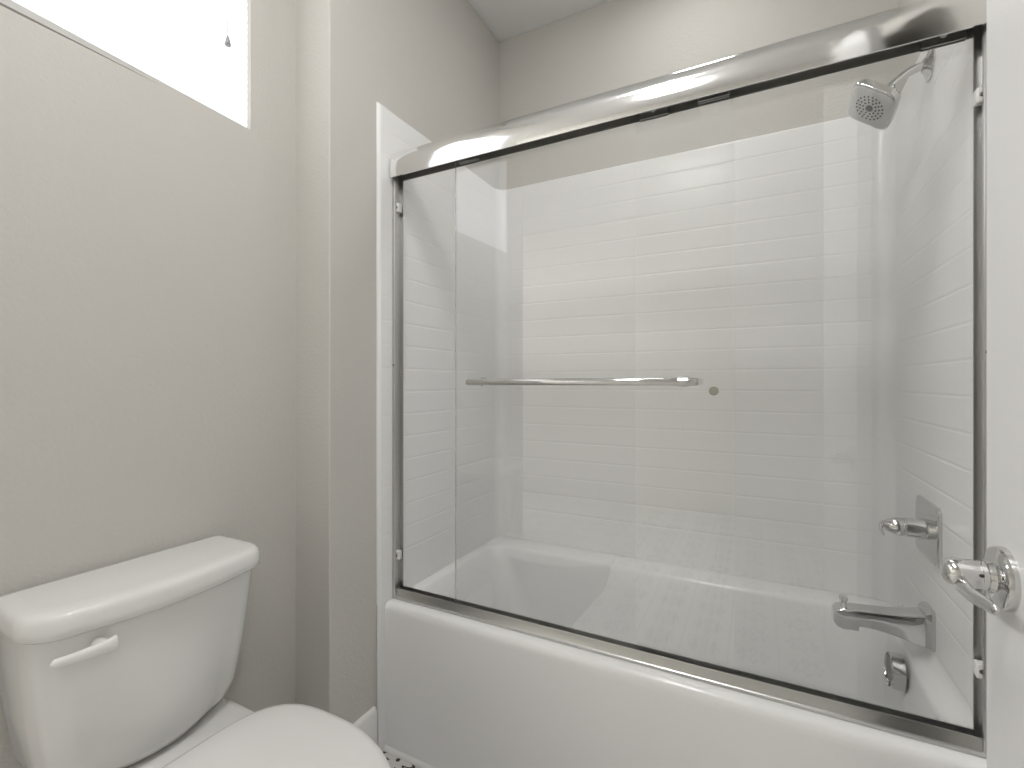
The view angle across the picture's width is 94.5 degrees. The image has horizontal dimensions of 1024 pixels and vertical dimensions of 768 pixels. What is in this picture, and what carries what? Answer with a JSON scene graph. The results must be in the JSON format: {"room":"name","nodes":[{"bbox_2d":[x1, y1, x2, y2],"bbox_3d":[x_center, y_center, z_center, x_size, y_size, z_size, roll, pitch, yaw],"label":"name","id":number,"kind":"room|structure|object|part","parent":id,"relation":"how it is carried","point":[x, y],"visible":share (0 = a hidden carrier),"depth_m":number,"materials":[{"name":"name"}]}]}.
{"room":"bathroom","nodes":[
{"label":"bathroom","id":0,"kind":"room"},
{"bbox_2d":[0,0,295,767],"bbox_3d":[-0.947,-0.216,1.004,0.120,2.833,1.032,0,0,27],"label":"wall","id":1,"kind":"structure","parent":0,"point":[148,234],"depth_m":1.09,"materials":[{"name":"grey paint"}]},
{"bbox_2d":[296,0,498,723],"bbox_3d":[-0.389,-0.216,1.923,0.266,2.833,1.113,0,0,27],"label":"wall","id":2,"kind":"structure","parent":0,"point":[432,64],"depth_m":1.43,"materials":[{"name":"grey paint"}]},
{"bbox_2d":[353,706,376,743],"bbox_3d":[-0.483,1.121,1.438,0.013,0.158,0.191,0,0,27],"label":"baseboard","id":3,"kind":"structure","parent":2,"relation":"attached to","point":[367,723],"depth_m":1.49,"materials":[{"name":"white paint"}]},
{"bbox_2d":[458,91,728,394],"bbox_3d":[0.163,-0.003,1.282,0.795,1.424,0.065,0,0,27],"label":"sliding glass panel","id":4,"kind":"object","parent":2,"relation":"attached to","point":[685,381],"visible":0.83,"depth_m":1.21,"materials":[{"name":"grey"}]},
{"bbox_2d":[389,0,986,758],"bbox_3d":[0.266,-0.027,1.260,1.483,1.496,0.077,0,0,27],"label":"shower door frame","id":5,"kind":"object","parent":2,"relation":"attached to","point":[896,32],"visible":0.95,"depth_m":1.08,"materials":[{"name":"silver metal"}]},
{"bbox_2d":[382,750,418,767],"bbox_3d":[-0.493,1.240,0.135,5.600,0.080,4.385,0,0,27],"label":"floor","id":6,"kind":"structure","parent":0,"point":[394,762],"depth_m":1.50,"materials":[{"name":"tile"}]},
{"bbox_2d":[0,535,390,767],"bbox_3d":[-0.538,0.794,0.876,0.709,0.812,0.430,0,0,27],"label":"toilet","id":7,"kind":"object","parent":6,"relation":"on","point":[132,663],"visible":1,"depth_m":0.91,"materials":[{"name":"white glazed porcelain"},{"name":"white plastic"}]},
{"bbox_3d":[-0.736,0.463,0.811,0.038,0.025,0.092,0,0,27],"label":"flush lever","id":8,"kind":"part","parent":7,"relation":"part of","materials":[{"name":"white plastic"}]},
{"bbox_3d":[-0.760,0.591,0.991,0.197,0.314,0.412,0,0,27],"label":"tank","id":9,"kind":"part","parent":7,"relation":"part of","materials":[{"name":"white ceramic"}]},
{"bbox_3d":[-0.755,0.412,0.988,0.220,0.048,0.430,0,0,27],"label":"tank lid","id":10,"kind":"part","parent":7,"relation":"part of","materials":[{"name":"white ceramic"}]},
{"bbox_3d":[-0.430,0.728,0.825,0.471,0.020,0.412,0,0,27],"label":"seat lid","id":11,"kind":"part","parent":7,"relation":"part of","materials":[{"name":"white plastic"}]},
{"bbox_2d":[377,536,986,767],"bbox_3d":[0.416,0.940,1.549,1.508,0.521,0.814,0,0,27],"label":"bathtub","id":12,"kind":"object","parent":6,"relation":"on","point":[454,691],"visible":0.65,"depth_m":1.43,"materials":[{"name":"white ceramic"}]},
{"bbox_2d":[383,745,434,767],"bbox_3d":[0.246,1.193,1.203,1.499,0.014,0.010,0,0,27],"label":"trim","id":13,"kind":"structure","parent":12,"relation":"attached to","point":[390,750],"depth_m":1.50,"materials":[{"name":"white"}]},
{"bbox_2d":[376,39,972,709],"bbox_3d":[0.420,-0.096,1.552,1.510,1.634,0.822,0,0,27],"label":"shower surround","id":14,"kind":"object","parent":12,"relation":"on","point":[818,277],"visible":0.86,"depth_m":1.75,"materials":[{"name":"white tile"}]},
{"bbox_2d":[832,595,935,652],"bbox_3d":[0.986,0.628,1.268,0.211,0.100,0.080,0,0,27],"label":"tub spout","id":15,"kind":"object","parent":14,"relation":"attached to","point":[916,625],"visible":1,"depth_m":1.24,"materials":[{"name":"silver metal"}]},
{"bbox_3d":[0.915,0.601,1.306,0.022,0.026,0.022,0,0,27],"label":"diverter knob","id":16,"kind":"part","parent":15,"relation":"part of","materials":[{"name":"silver metal"}]},
{"bbox_2d":[847,49,935,129],"bbox_3d":[0.994,-0.773,1.243,0.174,0.174,0.127,0,0,27],"label":"shower","id":17,"kind":"object","parent":14,"relation":"attached to","point":[874,104],"visible":0.98,"depth_m":1.24,"materials":[{"name":"silver metal"}]},
{"bbox_3d":[1.033,-0.801,1.242,0.094,0.064,0.025,0,0,23],"label":"shower arm","id":18,"kind":"part","parent":17,"relation":"part of","materials":[{"name":"silver metal"}]},
{"bbox_2d":[879,495,941,567],"bbox_3d":[1.033,0.380,1.250,0.111,0.146,0.184,0,0,27],"label":"shower valve","id":19,"kind":"object","parent":14,"relation":"attached to","point":[926,527],"visible":1,"depth_m":1.22,"materials":[{"name":"silver metal"}]},
{"bbox_3d":[0.982,0.381,1.254,0.065,0.029,0.021,0,0,-41],"label":"valve lever","id":20,"kind":"part","parent":19,"relation":"part of","materials":[{"name":"silver metal"}]},
{"bbox_3d":[1.078,0.380,1.227,0.010,0.146,0.184,0,0,27],"label":"plate","id":21,"kind":"part","parent":19,"relation":"part of","materials":[{"name":"silver metal"}]},
{"bbox_2d":[884,651,906,691],"bbox_3d":[1.015,0.763,1.254,0.033,0.090,0.090,0,0,27],"label":"overflow cover","id":22,"kind":"object","parent":12,"relation":"attached to","point":[894,663],"visible":1,"depth_m":1.23,"materials":[{"name":"silver metal"}]},
{"bbox_2d":[467,0,609,41],"bbox_3d":[-0.493,-1.673,0.135,5.600,0.080,4.385,0,0,27],"label":"ceiling","id":23,"kind":"structure","parent":0,"point":[505,19],"depth_m":2.08,"materials":[{"name":"white paint"}]},
{"bbox_2d":[499,0,897,189],"bbox_3d":[0.633,-0.216,1.964,1.512,2.833,0.100,0,0,27],"label":"wall","id":24,"kind":"structure","parent":0,"point":[610,45],"depth_m":1.93,"materials":[{"name":"grey paint"}]},
{"bbox_2d":[898,0,921,93],"bbox_3d":[0.887,-0.216,0.681,0.120,2.833,2.145,0,0,27],"label":"wall","id":25,"kind":"structure","parent":0,"point":[904,62],"depth_m":1.49,"materials":[{"name":"grey paint"}]},
{"bbox_2d":[640,29,966,121],"bbox_3d":[0.620,-0.003,1.090,0.666,1.424,0.016,0,0,27],"label":"sliding glass panel","id":26,"kind":"object","parent":25,"relation":"attached to","point":[959,36],"visible":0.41,"depth_m":0.96,"materials":[{"name":"glass"}]},
{"bbox_3d":[-0.446,-0.217,0.226,5.400,2.833,0.110,0,0,27],"label":"wall","id":27,"kind":"structure","parent":0,"visible":0},
{"bbox_2d":[940,0,1023,767],"bbox_3d":[0.420,-0.020,0.273,0.094,2.420,0.761,0,0,27],"label":"door","id":28,"kind":"structure","parent":27,"relation":"in","point":[1000,573],"depth_m":0.56,"materials":[{"name":"white paint"}]},
{"bbox_3d":[0.528,0.237,0.544,0.019,0.029,0.094,0,0,27],"label":"lever arm","id":29,"kind":"part","parent":28,"relation":"part of","materials":[{"name":"silver metal"}]},
{"bbox_3d":[0.573,0.230,0.560,0.018,0.074,0.074,0,0,27],"label":"handle","id":30,"kind":"part","parent":28,"relation":"part of","materials":[{"name":"silver metal"}]},
{"bbox_3d":[-0.934,-1.010,1.018,0.040,0.621,0.709,0,0,27],"label":"window","id":31,"kind":"structure","parent":0,"visible":0},
{"bbox_2d":[0,0,247,128],"bbox_3d":[-0.895,-1.009,0.999,0.036,0.618,0.699,0,0,27],"label":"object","id":32,"kind":"structure","parent":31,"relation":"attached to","point":[196,50],"depth_m":1.14,"materials":[{"name":"white fabric"}]},
{"bbox_3d":[-0.755,-1.103,1.252,0.003,0.375,0.006,0,0,5],"label":"pull cord","id":33,"kind":"part","parent":32,"relation":"part of","materials":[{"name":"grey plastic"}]}
]}

